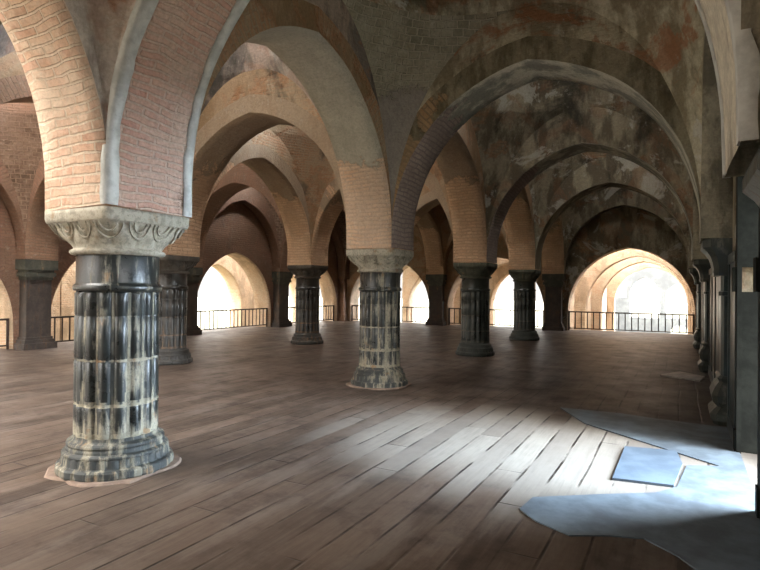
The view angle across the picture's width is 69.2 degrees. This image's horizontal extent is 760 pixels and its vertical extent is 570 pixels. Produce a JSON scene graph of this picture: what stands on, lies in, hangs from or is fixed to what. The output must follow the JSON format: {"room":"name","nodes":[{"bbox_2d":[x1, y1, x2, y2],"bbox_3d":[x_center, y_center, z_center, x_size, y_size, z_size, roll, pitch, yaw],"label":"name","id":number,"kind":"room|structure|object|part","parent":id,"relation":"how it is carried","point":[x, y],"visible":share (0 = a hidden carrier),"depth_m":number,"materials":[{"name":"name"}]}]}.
{"room":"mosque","nodes":[
{"label":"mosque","id":0,"kind":"room"},
{"bbox_2d":[0,102,43,234],"bbox_3d":[-7.297,-2.865,10.028,4.000,4.526,3.844,0,0,29],"label":"ceiling","id":1,"kind":"structure","parent":0,"point":[21,146],"depth_m":12.19,"materials":[{"name":"brown brick"}]},
{"bbox_2d":[84,0,127,124],"bbox_3d":[-1.182,-3.025,1.487,3.977,4.852,3.842,0,0,29],"label":"ceiling","id":2,"kind":"structure","parent":0,"point":[106,17],"depth_m":4.00,"materials":[{"name":"paint"}]},
{"bbox_2d":[0,24,324,124],"bbox_3d":[-3.138,-2.957,7.766,3.990,4.759,3.847,0,0,29],"label":"ceiling","id":3,"kind":"structure","parent":0,"point":[250,56],"depth_m":9.35,"materials":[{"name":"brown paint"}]},
{"bbox_2d":[0,199,338,349],"bbox_3d":[-6.432,-2.103,17.375,0.797,7.321,18.350,0,0,29],"label":"wall","id":4,"kind":"structure","parent":0,"point":[236,232],"depth_m":19.03,"materials":[{"name":"brick"}]},
{"bbox_2d":[0,158,24,258],"bbox_3d":[-9.209,-2.171,11.055,0.411,3.112,3.819,0,0,29],"label":"pointed arch","id":5,"kind":"object","parent":4,"relation":"attached to","point":[8,196],"visible":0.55,"depth_m":12.52,"materials":[{"name":"brown brick"}]},
{"bbox_2d":[196,187,279,271],"bbox_3d":[-4.822,-2.078,19.111,0.408,3.116,3.819,0,0,29],"label":"pointed arch","id":6,"kind":"object","parent":4,"relation":"attached to","point":[255,201],"visible":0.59,"depth_m":19.93,"materials":[{"name":"brown brick"}]},
{"bbox_2d":[331,220,344,274],"bbox_3d":[-2.635,-2.031,23.134,0.407,3.110,3.811,0,0,29],"label":"pointed arch","id":7,"kind":"object","parent":4,"relation":"attached to","point":[336,236],"visible":0.23,"depth_m":24.57,"materials":[{"name":"brown brick"}]},
{"bbox_2d":[338,275,349,320],"bbox_3d":[-1.659,0.594,24.959,0.390,2.090,0.390,0,0,29],"label":"trim","id":8,"kind":"structure","parent":4,"relation":"attached to","point":[343,316],"depth_m":24.94,"materials":[{"name":"brown stone"}]},
{"bbox_2d":[264,196,284,253],"bbox_3d":[-2.912,-2.898,18.075,3.985,4.777,3.850,0,0,29],"label":"ceiling","id":9,"kind":"structure","parent":0,"point":[280,231],"depth_m":20.48,"materials":[{"name":"brown brick"}]},
{"bbox_2d":[268,124,452,248],"bbox_3d":[-0.950,-2.932,11.790,3.991,4.792,3.849,0,0,29],"label":"ceiling","id":10,"kind":"structure","parent":0,"point":[315,171],"depth_m":13.86,"materials":[{"name":"brick"}]},
{"bbox_2d":[0,320,756,569],"bbox_3d":[-1.867,1.716,9.507,16.550,0.350,29.350,0,0,29],"label":"floor","id":11,"kind":"structure","parent":0,"point":[285,464],"depth_m":4.98,"materials":[{"name":"brown wood"}]},
{"bbox_2d":[0,318,8,348],"bbox_3d":[-9.559,1.120,11.212,0.044,0.720,3.730,0,0,29],"label":"iron railing","id":12,"kind":"object","parent":11,"relation":"on","point":[4,319],"visible":1,"depth_m":12.81,"materials":[{"name":"black metal"}]},
{"bbox_3d":[-8.678,1.138,12.832,0.040,0.720,0.040,0,0,29],"label":"post","id":13,"kind":"part","parent":12,"relation":"part of","materials":[{"name":"metal"}]},
{"bbox_2d":[14,259,57,350],"bbox_3d":[-8.147,0.457,13.058,0.410,2.095,0.780,0,0,29],"label":"pier","id":14,"kind":"object","parent":11,"relation":"on","point":[35,276],"visible":1,"depth_m":12.90,"materials":[{"name":"brown stone"}]},
{"bbox_2d":[51,316,73,341],"bbox_3d":[-7.369,1.165,15.237,0.044,0.720,3.730,0,0,29],"label":"iron railing","id":15,"kind":"object","parent":11,"relation":"on","point":[54,317],"visible":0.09,"depth_m":13.96,"materials":[{"name":"black metal"}]},
{"bbox_3d":[-7.366,0.828,15.239,0.044,0.045,3.720,0,0,29],"label":"rail","id":16,"kind":"part","parent":15,"relation":"part of","materials":[{"name":"metal"}]},
{"bbox_2d":[44,206,188,487],"bbox_3d":[-2.189,0.462,4.602,0.958,2.093,0.972,0,0,29],"label":"fluted column","id":17,"kind":"structure","parent":11,"relation":"on","point":[117,438],"depth_m":4.32,"materials":[{"name":"grey stone"}]},
{"bbox_2d":[100,0,759,215],"bbox_3d":[-0.094,-2.131,3.487,4.085,3.112,0.816,0,0,29],"label":"pointed arch","id":18,"kind":"object","parent":17,"relation":"on","point":[170,51],"visible":0.95,"depth_m":4.21,"materials":[{"name":"brick"}]},
{"bbox_2d":[158,255,199,364],"bbox_3d":[-4.155,0.482,10.885,0.894,2.093,0.894,0,0,21],"label":"fluted column","id":19,"kind":"structure","parent":11,"relation":"on","point":[174,269],"depth_m":10.61,"materials":[{"name":"black stone"}]},
{"bbox_2d":[25,152,58,260],"bbox_3d":[-6.210,-2.136,12.031,3.972,3.119,0.800,0,0,29],"label":"pointed arch","id":20,"kind":"object","parent":19,"relation":"on","point":[41,243],"visible":0.15,"depth_m":12.74,"materials":[{"name":"brown brick"}]},
{"bbox_2d":[186,267,202,335],"bbox_3d":[-5.955,0.502,17.085,0.410,2.095,0.780,0,0,29],"label":"pier","id":21,"kind":"object","parent":11,"relation":"on","point":[193,278],"visible":0.49,"depth_m":17.10,"materials":[{"name":"brown stone"}]},
{"bbox_2d":[198,308,267,329],"bbox_3d":[-5.178,1.211,19.264,0.044,0.720,3.730,0,0,29],"label":"iron railing","id":22,"kind":"object","parent":11,"relation":"on","point":[252,309],"visible":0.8,"depth_m":19.25,"materials":[{"name":"black metal"}]},
{"bbox_3d":[-5.175,0.873,19.266,0.044,0.045,3.720,0,0,29],"label":"rail","id":23,"kind":"part","parent":22,"relation":"part of","materials":[{"name":"metal"}]},
{"bbox_3d":[-5.181,1.483,19.262,0.036,0.035,3.720,0,0,29],"label":"rail","id":24,"kind":"part","parent":22,"relation":"part of","materials":[{"name":"metal"}]},
{"bbox_2d":[271,272,292,326],"bbox_3d":[-3.764,0.548,21.112,0.410,2.095,0.780,0,0,29],"label":"pier","id":25,"kind":"object","parent":11,"relation":"on","point":[281,281],"visible":0.97,"depth_m":20.92,"materials":[{"name":"brown stone"}]},
{"bbox_2d":[287,265,327,344],"bbox_3d":[-1.963,0.527,14.912,0.894,2.093,0.894,0,0,21],"label":"fluted column","id":26,"kind":"structure","parent":11,"relation":"on","point":[307,277],"depth_m":14.63,"materials":[{"name":"black stone"}]},
{"bbox_2d":[194,163,286,267],"bbox_3d":[-4.015,-2.090,16.060,3.963,3.110,0.802,0,0,29],"label":"pointed arch","id":27,"kind":"object","parent":26,"relation":"on","point":[239,177],"visible":0.26,"depth_m":15.99,"materials":[{"name":"brown brick"}]},
{"bbox_2d":[177,129,311,264],"bbox_3d":[-3.034,-2.103,12.917,0.800,3.110,3.823,0,0,29],"label":"pointed arch","id":28,"kind":"object","parent":26,"relation":"on","point":[265,154],"visible":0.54,"depth_m":13.76,"materials":[{"name":"brown brick"}]},
{"bbox_2d":[289,305,333,322],"bbox_3d":[-2.988,1.256,23.289,0.044,0.720,3.730,0,0,29],"label":"iron railing","id":29,"kind":"object","parent":11,"relation":"on","point":[326,306],"visible":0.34,"depth_m":24.30,"materials":[{"name":"black metal"}]},
{"bbox_2d":[346,248,413,389],"bbox_3d":[0.000,0.507,8.625,0.958,2.093,0.972,0,0,29],"label":"fluted column","id":30,"kind":"structure","parent":11,"relation":"on","point":[380,270],"depth_m":8.34,"materials":[{"name":"black stone"}]},
{"bbox_2d":[130,0,391,248],"bbox_3d":[-1.072,-2.121,6.634,0.801,3.113,3.822,0,0,29],"label":"pointed arch","id":31,"kind":"object","parent":30,"relation":"on","point":[319,41],"visible":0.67,"depth_m":7.32,"materials":[{"name":"paint"}]},
{"bbox_2d":[168,68,370,256],"bbox_3d":[-2.052,-2.111,9.768,3.967,3.114,0.799,0,0,29],"label":"pointed arch","id":32,"kind":"object","parent":30,"relation":"on","point":[250,103],"visible":0.54,"depth_m":9.74,"materials":[{"name":"paint"}]},
{"bbox_2d":[391,2,700,250],"bbox_3d":[2.095,-2.083,7.516,3.955,3.118,0.800,0,0,29],"label":"pointed arch","id":33,"kind":"object","parent":30,"relation":"on","point":[520,47],"visible":0.68,"depth_m":7.28,"materials":[{"name":"green paint"}]},
{"bbox_2d":[351,305,428,321],"bbox_3d":[0.415,1.294,24.238,3.890,0.720,0.044,0,0,29],"label":"iron railing","id":34,"kind":"object","parent":11,"relation":"on","point":[352,319],"visible":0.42,"depth_m":23.82,"materials":[{"name":"black metal"}]},
{"bbox_3d":[0.418,0.957,24.240,3.880,0.045,0.044,0,0,29],"label":"rail","id":35,"kind":"part","parent":34,"relation":"part of","materials":[{"name":"metal"}]},
{"bbox_2d":[425,274,446,325],"bbox_3d":[2.329,0.616,22.800,0.780,2.095,0.410,0,0,29],"label":"pier","id":36,"kind":"object","parent":11,"relation":"on","point":[436,283],"visible":0.98,"depth_m":22.68,"materials":[{"name":"brown stone"}]},
{"bbox_2d":[453,262,497,356],"bbox_3d":[2.190,0.553,12.652,0.894,2.093,0.894,0,0,21],"label":"fluted column","id":37,"kind":"structure","parent":11,"relation":"on","point":[475,294],"depth_m":12.37,"materials":[{"name":"black stone"}]},
{"bbox_2d":[312,168,453,265],"bbox_3d":[0.134,-2.064,13.799,3.968,3.114,0.803,0,0,29],"label":"pointed arch","id":38,"kind":"object","parent":37,"relation":"on","point":[331,205],"visible":0.28,"depth_m":14.37,"materials":[{"name":"brick"}]},
{"bbox_2d":[372,118,486,262],"bbox_3d":[1.122,-2.076,10.654,0.800,3.116,3.824,0,0,29],"label":"pointed arch","id":39,"kind":"object","parent":37,"relation":"on","point":[459,162],"visible":0.22,"depth_m":11.94,"materials":[{"name":"brick"}]},
{"bbox_2d":[482,183,534,269],"bbox_3d":[3.311,-2.028,14.681,0.798,3.113,3.828,0,0,29],"label":"pointed arch","id":40,"kind":"object","parent":37,"relation":"on","point":[519,218],"visible":0.23,"depth_m":16.16,"materials":[{"name":"brick"}]},
{"bbox_2d":[487,107,691,263],"bbox_3d":[4.287,-2.037,11.539,3.952,3.118,0.803,0,0,29],"label":"pointed arch","id":41,"kind":"object","parent":37,"relation":"on","point":[571,133],"visible":0.61,"depth_m":11.30,"materials":[{"name":"paint"}]},
{"bbox_2d":[449,308,542,326],"bbox_3d":[4.569,1.319,21.977,3.890,0.720,0.044,0,0,29],"label":"iron railing","id":42,"kind":"object","parent":11,"relation":"on","point":[510,310],"visible":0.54,"depth_m":21.87,"materials":[{"name":"black metal"}]},
{"bbox_3d":[4.566,1.592,21.976,3.880,0.035,0.036,0,0,29],"label":"rail","id":43,"kind":"part","parent":42,"relation":"part of","materials":[{"name":"metal"}]},
{"bbox_3d":[4.572,0.982,21.979,3.880,0.045,0.044,0,0,29],"label":"rail","id":44,"kind":"part","parent":42,"relation":"part of","materials":[{"name":"metal"}]},
{"bbox_2d":[508,270,540,340],"bbox_3d":[4.382,0.598,16.679,0.894,2.093,0.894,0,0,21],"label":"fluted column","id":45,"kind":"structure","parent":11,"relation":"on","point":[524,281],"depth_m":16.40,"materials":[{"name":"black stone"}]},
{"bbox_2d":[542,214,563,273],"bbox_3d":[5.499,-1.986,18.706,0.796,3.117,3.814,0,0,29],"label":"pointed arch","id":46,"kind":"object","parent":45,"relation":"on","point":[553,247],"visible":0.17,"depth_m":20.23,"materials":[{"name":"brick"}]},
{"bbox_2d":[535,156,688,269],"bbox_3d":[6.475,-1.995,15.570,3.952,3.118,0.803,0,0,29],"label":"pointed arch","id":47,"kind":"object","parent":45,"relation":"on","point":[594,175],"visible":0.61,"depth_m":15.33,"materials":[{"name":"paint"}]},
{"bbox_2d":[542,274,565,330],"bbox_3d":[6.482,0.641,20.539,0.780,2.095,0.410,0,0,29],"label":"pier","id":48,"kind":"object","parent":11,"relation":"on","point":[553,283],"visible":1,"depth_m":20.42,"materials":[{"name":"brown stone"}]},
{"bbox_2d":[568,311,694,333],"bbox_3d":[8.860,1.345,19.642,4.110,0.720,0.044,0,0,29],"label":"iron railing","id":49,"kind":"object","parent":11,"relation":"on","point":[581,312],"visible":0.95,"depth_m":19.58,"materials":[{"name":"black metal"}]},
{"bbox_3d":[8.863,1.008,19.644,4.100,0.045,0.044,0,0,29],"label":"rail","id":50,"kind":"part","parent":49,"relation":"part of","materials":[{"name":"metal"}]},
{"bbox_3d":[8.857,1.618,19.640,4.100,0.035,0.036,0,0,29],"label":"rail","id":51,"kind":"part","parent":49,"relation":"part of","materials":[{"name":"metal"}]},
{"bbox_3d":[10.647,1.356,18.669,0.040,0.720,0.040,0,0,29],"label":"post","id":52,"kind":"part","parent":49,"relation":"part of","materials":[{"name":"metal"}]},
{"bbox_2d":[519,407,759,569],"bbox_3d":[2.179,1.545,4.888,1.830,0.008,3.900,0,0,29],"label":"paving slab","id":53,"kind":"object","parent":11,"relation":"on","point":[709,521],"visible":0.94,"depth_m":3.79,"materials":[{"name":"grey stone"}]},
{"bbox_2d":[612,446,682,486],"bbox_3d":[2.318,1.540,4.727,0.490,0.018,1.110,0,0,29],"label":"plate","id":54,"kind":"object","parent":11,"relation":"on","point":[660,467],"visible":1,"depth_m":4.64,"materials":[{"name":"blue stone"}]},
{"bbox_2d":[660,371,704,381],"bbox_3d":[5.399,1.595,9.614,0.674,0.028,0.743,1,0,-30],"label":"board","id":55,"kind":"object","parent":11,"relation":"on","point":[679,375],"visible":1,"depth_m":9.54,"materials":[{"name":"brown wood"}]},
{"bbox_2d":[689,268,700,349],"bbox_3d":[8.324,0.621,14.534,0.285,2.095,0.780,0,0,29],"label":"pilaster","id":56,"kind":"object","parent":11,"relation":"on","point":[696,344],"visible":0.77,"depth_m":14.25,"materials":[{"name":"black stone"}]},
{"bbox_2d":[693,259,710,372],"bbox_3d":[6.133,0.575,10.506,0.285,2.095,0.780,0,0,29],"label":"pilaster","id":57,"kind":"object","parent":11,"relation":"on","point":[702,266],"visible":0.84,"depth_m":10.22,"materials":[{"name":"black stone"}]},
{"bbox_2d":[701,238,732,425],"bbox_3d":[3.941,0.530,6.479,0.285,2.095,0.780,0,0,29],"label":"pilaster","id":58,"kind":"object","parent":11,"relation":"on","point":[717,250],"visible":0.94,"depth_m":6.19,"materials":[{"name":"black stone"}]},
{"bbox_2d":[742,147,759,207],"bbox_3d":[1.796,0.484,2.433,0.285,2.095,0.780,0,0,29],"label":"pilaster","id":59,"kind":"object","parent":11,"relation":"on","point":[750,183],"visible":1,"depth_m":2.50,"materials":[{"name":"black stone"}]},
{"bbox_3d":[0.228,0.573,18.940,0.898,2.093,0.898,0,0,29],"label":"fluted column","id":60,"kind":"structure","parent":11,"relation":"on","visible":0},
{"bbox_2d":[280,207,344,271],"bbox_3d":[-1.827,-2.043,20.086,3.967,3.113,0.808,0,0,29],"label":"pointed arch","id":61,"kind":"object","parent":60,"relation":"on","point":[283,256],"visible":0.09,"depth_m":20.78,"materials":[{"name":"brown brick"}]},
{"bbox_2d":[417,207,442,273],"bbox_3d":[1.346,-2.011,20.969,0.798,3.118,3.823,0,0,29],"label":"pointed arch","id":62,"kind":"object","parent":60,"relation":"on","point":[429,225],"visible":0.26,"depth_m":22.34,"materials":[{"name":"brown brick"}]},
{"bbox_2d":[414,184,508,257],"bbox_3d":[2.329,-2.019,17.826,3.960,3.119,0.801,0,0,29],"label":"pointed arch","id":63,"kind":"object","parent":60,"relation":"on","point":[427,201],"visible":0.1,"depth_m":17.93,"materials":[{"name":"brick"}]},
{"bbox_3d":[-4.378,0.416,0.581,0.948,2.093,0.952,0,0,29],"label":"fluted column","id":64,"kind":"structure","parent":11,"relation":"on","visible":0},
{"bbox_2d":[0,0,107,210],"bbox_3d":[-3.260,-2.165,2.608,0.803,3.111,3.820,0,0,29],"label":"pointed arch","id":65,"kind":"object","parent":64,"relation":"on","point":[52,41],"visible":0.9,"depth_m":4.14,"materials":[{"name":"brick"}]},
{"bbox_3d":[-6.344,0.436,6.863,0.898,2.093,0.898,0,0,29],"label":"fluted column","id":66,"kind":"structure","parent":11,"relation":"on","visible":0},
{"bbox_2d":[0,50,167,254],"bbox_3d":[-5.223,-2.147,8.887,0.807,3.116,3.818,0,0,29],"label":"pointed arch","id":67,"kind":"object","parent":66,"relation":"on","point":[14,88],"visible":0.07,"depth_m":7.94,"materials":[{"name":"brown brick"}]},
{"bbox_2d":[337,210,424,260],"bbox_3d":[-0.718,-2.893,22.106,3.993,4.856,3.839,0,0,29],"label":"ceiling","id":68,"kind":"structure","parent":0,"point":[341,218],"depth_m":24.28,"materials":[{"name":"brown brick"}]},
{"bbox_2d":[197,296,687,333],"bbox_3d":[1.512,4.441,44.668,280.000,0.300,320.000,0,0,29],"label":"floor","id":69,"kind":"structure","parent":0,"point":[204,303],"depth_m":103.30,"materials":[{"name":"white"}]},
{"bbox_2d":[51,281,60,340],"bbox_3d":[-11.741,0.438,15.982,0.728,7.121,4.562,0,0,29],"label":"arch","id":70,"kind":"object","parent":69,"relation":"on","point":[55,306],"visible":0.02,"depth_m":17.71,"materials":[{"name":"brick"}]},
{"bbox_2d":[60,262,75,339],"bbox_3d":[-9.550,0.483,20.009,0.727,7.115,4.564,0,0,29],"label":"arch","id":71,"kind":"object","parent":69,"relation":"on","point":[67,281],"visible":0.04,"depth_m":18.03,"materials":[{"name":"stone"}]},
{"bbox_2d":[211,255,252,326],"bbox_3d":[-7.359,0.530,24.037,0.722,7.115,4.561,0,0,29],"label":"arch","id":72,"kind":"object","parent":69,"relation":"on","point":[237,281],"visible":0.18,"depth_m":25.25,"materials":[{"name":"stone"}]},
{"bbox_2d":[253,275,295,324],"bbox_3d":[-5.170,0.576,28.058,0.726,7.119,4.564,0,0,29],"label":"arch","id":73,"kind":"object","parent":69,"relation":"on","point":[292,285],"visible":0.04,"depth_m":29.32,"materials":[{"name":"brick"}]},
{"bbox_2d":[402,267,421,322],"bbox_3d":[3.451,0.664,29.935,4.667,7.112,0.720,0,0,29],"label":"arch","id":74,"kind":"object","parent":69,"relation":"on","point":[411,280],"visible":0.17,"depth_m":30.63,"materials":[{"name":"stone"}]},
{"bbox_2d":[402,265,461,324],"bbox_3d":[1.827,0.637,26.949,4.667,7.116,0.724,0,0,29],"label":"arch","id":75,"kind":"object","parent":69,"relation":"on","point":[457,302],"visible":0.08,"depth_m":25.61,"materials":[{"name":"brick"}]},
{"bbox_2d":[489,264,508,325],"bbox_3d":[7.535,0.692,27.714,4.468,7.111,0.723,0,0,29],"label":"arch","id":76,"kind":"object","parent":69,"relation":"on","point":[501,273],"visible":0.11,"depth_m":28.29,"materials":[{"name":"brick"}]},
{"bbox_2d":[497,258,508,267],"bbox_3d":[5.912,0.660,24.727,4.470,7.117,0.726,0,0,29],"label":"arch","id":77,"kind":"object","parent":69,"relation":"on","point":[500,261],"visible":0.02,"depth_m":24.63,"materials":[{"name":"brick"}]},
{"bbox_2d":[575,249,694,331],"bbox_3d":[10.793,0.692,22.981,5.003,7.117,0.723,0,0,29],"label":"arch","id":78,"kind":"object","parent":69,"relation":"on","point":[585,284],"visible":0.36,"depth_m":23.44,"materials":[{"name":"stone"}]},
{"bbox_2d":[591,257,691,333],"bbox_3d":[13.183,0.740,27.373,5.005,7.108,0.725,0,0,29],"label":"arch","id":79,"kind":"object","parent":69,"relation":"on","point":[597,291],"visible":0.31,"depth_m":27.95,"materials":[{"name":"brick"}]},
{"bbox_2d":[607,262,689,333],"bbox_3d":[16.531,0.814,33.521,4.998,7.122,0.724,0,0,29],"label":"arch","id":80,"kind":"object","parent":69,"relation":"on","point":[617,280],"visible":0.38,"depth_m":34.12,"materials":[{"name":"brick"}]},
{"bbox_2d":[615,267,687,332],"bbox_3d":[19.420,0.921,38.833,15.000,7.012,0.826,0,0,29],"label":"wall","id":81,"kind":"structure","parent":69,"relation":"on","point":[663,280],"depth_m":38.64,"materials":[{"name":"white"}]},
{"bbox_2d":[436,204,450,261],"bbox_3d":[3.430,-2.870,19.842,3.992,4.859,3.841,0,0,29],"label":"ceiling","id":82,"kind":"structure","parent":0,"point":[444,224],"depth_m":22.18,"materials":[{"name":"paint"}]},
{"bbox_2d":[503,219,507,244],"bbox_3d":[1.241,-2.882,15.821,3.995,4.796,3.850,0,0,29],"label":"ceiling","id":83,"kind":"structure","parent":0,"point":[504,222],"depth_m":16.53,"materials":[{"name":"paint"}]},
{"bbox_2d":[347,207,695,330],"bbox_3d":[4.976,-1.969,22.038,16.370,7.317,0.797,0,0,29],"label":"wall","id":84,"kind":"structure","parent":0,"point":[622,228],"depth_m":20.06,"materials":[{"name":"paint"}]},
{"bbox_2d":[345,225,425,274],"bbox_3d":[0.272,-2.002,23.936,3.971,3.110,0.413,0,0,29],"label":"pointed arch","id":85,"kind":"object","parent":84,"relation":"attached to","point":[416,232],"visible":0.15,"depth_m":23.05,"materials":[{"name":"brown brick"}]},
{"bbox_2d":[443,233,541,274],"bbox_3d":[4.428,-1.977,21.675,3.968,3.113,0.414,0,0,29],"label":"pointed arch","id":86,"kind":"object","parent":84,"relation":"attached to","point":[449,245],"visible":0.1,"depth_m":22.46,"materials":[{"name":"paint"}]},
{"bbox_2d":[564,187,686,273],"bbox_3d":[8.572,-1.952,19.419,3.950,3.115,0.410,0,0,29],"label":"pointed arch","id":87,"kind":"object","parent":84,"relation":"attached to","point":[610,198],"visible":0.57,"depth_m":19.37,"materials":[{"name":"paint"}]},
{"bbox_2d":[341,0,703,214],"bbox_3d":[1.007,-2.978,5.506,3.979,4.839,3.845,0,0,29],"label":"ceiling","id":88,"kind":"structure","parent":0,"point":[406,43],"depth_m":7.36,"materials":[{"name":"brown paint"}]},
{"bbox_2d":[471,80,699,243],"bbox_3d":[3.196,-2.919,9.533,3.975,4.835,3.844,0,0,29],"label":"ceiling","id":89,"kind":"structure","parent":0,"point":[502,127],"depth_m":11.40,"materials":[{"name":"paint"}]},
{"bbox_2d":[571,287,606,330],"bbox_3d":[10.703,0.727,28.409,0.350,7.100,15.850,0,0,29],"label":"wall","id":90,"kind":"structure","parent":0,"point":[604,298],"depth_m":28.16,"materials":[{"name":"stone"}]},
{"bbox_2d":[530,152,688,249],"bbox_3d":[5.388,-2.872,13.562,3.980,4.827,3.849,0,0,29],"label":"ceiling","id":91,"kind":"structure","parent":0,"point":[544,185],"depth_m":15.68,"materials":[{"name":"paint"}]},
{"bbox_2d":[562,187,686,256],"bbox_3d":[7.578,-2.835,17.588,3.976,4.834,3.843,0,0,29],"label":"ceiling","id":92,"kind":"structure","parent":0,"point":[569,216],"depth_m":19.86,"materials":[{"name":"paint"}]},
{"bbox_2d":[727,176,752,291],"bbox_3d":[4.499,-2.073,5.619,1.490,7.300,28.530,0,0,29],"label":"wall","id":93,"kind":"structure","parent":0,"point":[747,272],"depth_m":5.75,"materials":[{"name":"paint"}]},
{"bbox_2d":[687,250,689,272],"bbox_3d":[9.434,-1.962,16.567,0.326,3.114,3.821,0,0,29],"label":"pointed arch","id":94,"kind":"object","parent":93,"relation":"attached to","point":[688,269],"visible":0.02,"depth_m":18.29,"materials":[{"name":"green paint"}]},
{"bbox_2d":[696,285,696,326],"bbox_3d":[9.523,0.742,16.487,0.045,1.900,3.800,0,0,29],"label":"trim","id":95,"kind":"structure","parent":93,"relation":"attached to","point":[696,285],"depth_m":17.65,"materials":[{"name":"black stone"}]},
{"bbox_2d":[689,229,707,267],"bbox_3d":[7.247,-2.007,12.541,0.327,3.106,3.822,0,0,29],"label":"pointed arch","id":96,"kind":"object","parent":93,"relation":"attached to","point":[690,260],"visible":0.04,"depth_m":14.25,"materials":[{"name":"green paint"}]},
{"bbox_2d":[700,282,703,346],"bbox_3d":[7.334,0.696,12.464,0.045,1.900,3.800,0,0,29],"label":"trim","id":97,"kind":"structure","parent":93,"relation":"attached to","point":[702,283],"depth_m":13.30,"materials":[{"name":"black stone"}]},
{"bbox_2d":[692,191,726,258],"bbox_3d":[5.054,-2.047,8.514,0.329,3.117,3.828,0,0,29],"label":"pointed arch","id":98,"kind":"object","parent":93,"relation":"attached to","point":[696,248],"visible":0.02,"depth_m":10.19,"materials":[{"name":"green paint"}]},
{"bbox_2d":[708,268,718,382],"bbox_3d":[5.140,0.651,8.433,0.045,1.900,3.800,0,0,29],"label":"trim","id":99,"kind":"structure","parent":93,"relation":"attached to","point":[713,281],"depth_m":8.95,"materials":[{"name":"black stone"}]},
{"bbox_2d":[700,25,759,237],"bbox_3d":[2.865,-2.101,4.492,0.330,3.108,3.816,0,0,29],"label":"pointed arch","id":100,"kind":"object","parent":93,"relation":"attached to","point":[715,189],"visible":0.34,"depth_m":6.06,"materials":[{"name":"green paint"}]},
{"bbox_2d":[727,250,735,442],"bbox_3d":[3.652,0.620,5.697,0.045,1.900,0.870,0,0,29],"label":"trim","id":101,"kind":"structure","parent":93,"relation":"attached to","point":[732,256],"depth_m":5.82,"materials":[{"name":"black stone"}]},
{"bbox_2d":[732,175,758,453],"bbox_3d":[4.001,0.068,4.853,1.510,3.000,0.170,0,0,29],"label":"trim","id":102,"kind":"structure","parent":93,"relation":"attached to","point":[747,210],"depth_m":5.12,"materials":[{"name":"stone"}]},
{"bbox_2d":[739,0,759,141],"bbox_3d":[0.676,-2.146,0.467,0.325,3.112,3.817,0,0,29],"label":"pointed arch","id":103,"kind":"object","parent":93,"relation":"attached to","point":[749,10],"visible":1,"depth_m":2.17,"materials":[{"name":"green paint"}]},
{"bbox_2d":[753,208,759,518],"bbox_3d":[3.174,0.051,3.333,1.510,3.000,0.170,0,0,29],"label":"trim","id":104,"kind":"structure","parent":93,"relation":"attached to","point":[756,261],"depth_m":3.68,"materials":[{"name":"stone"}]}
]}

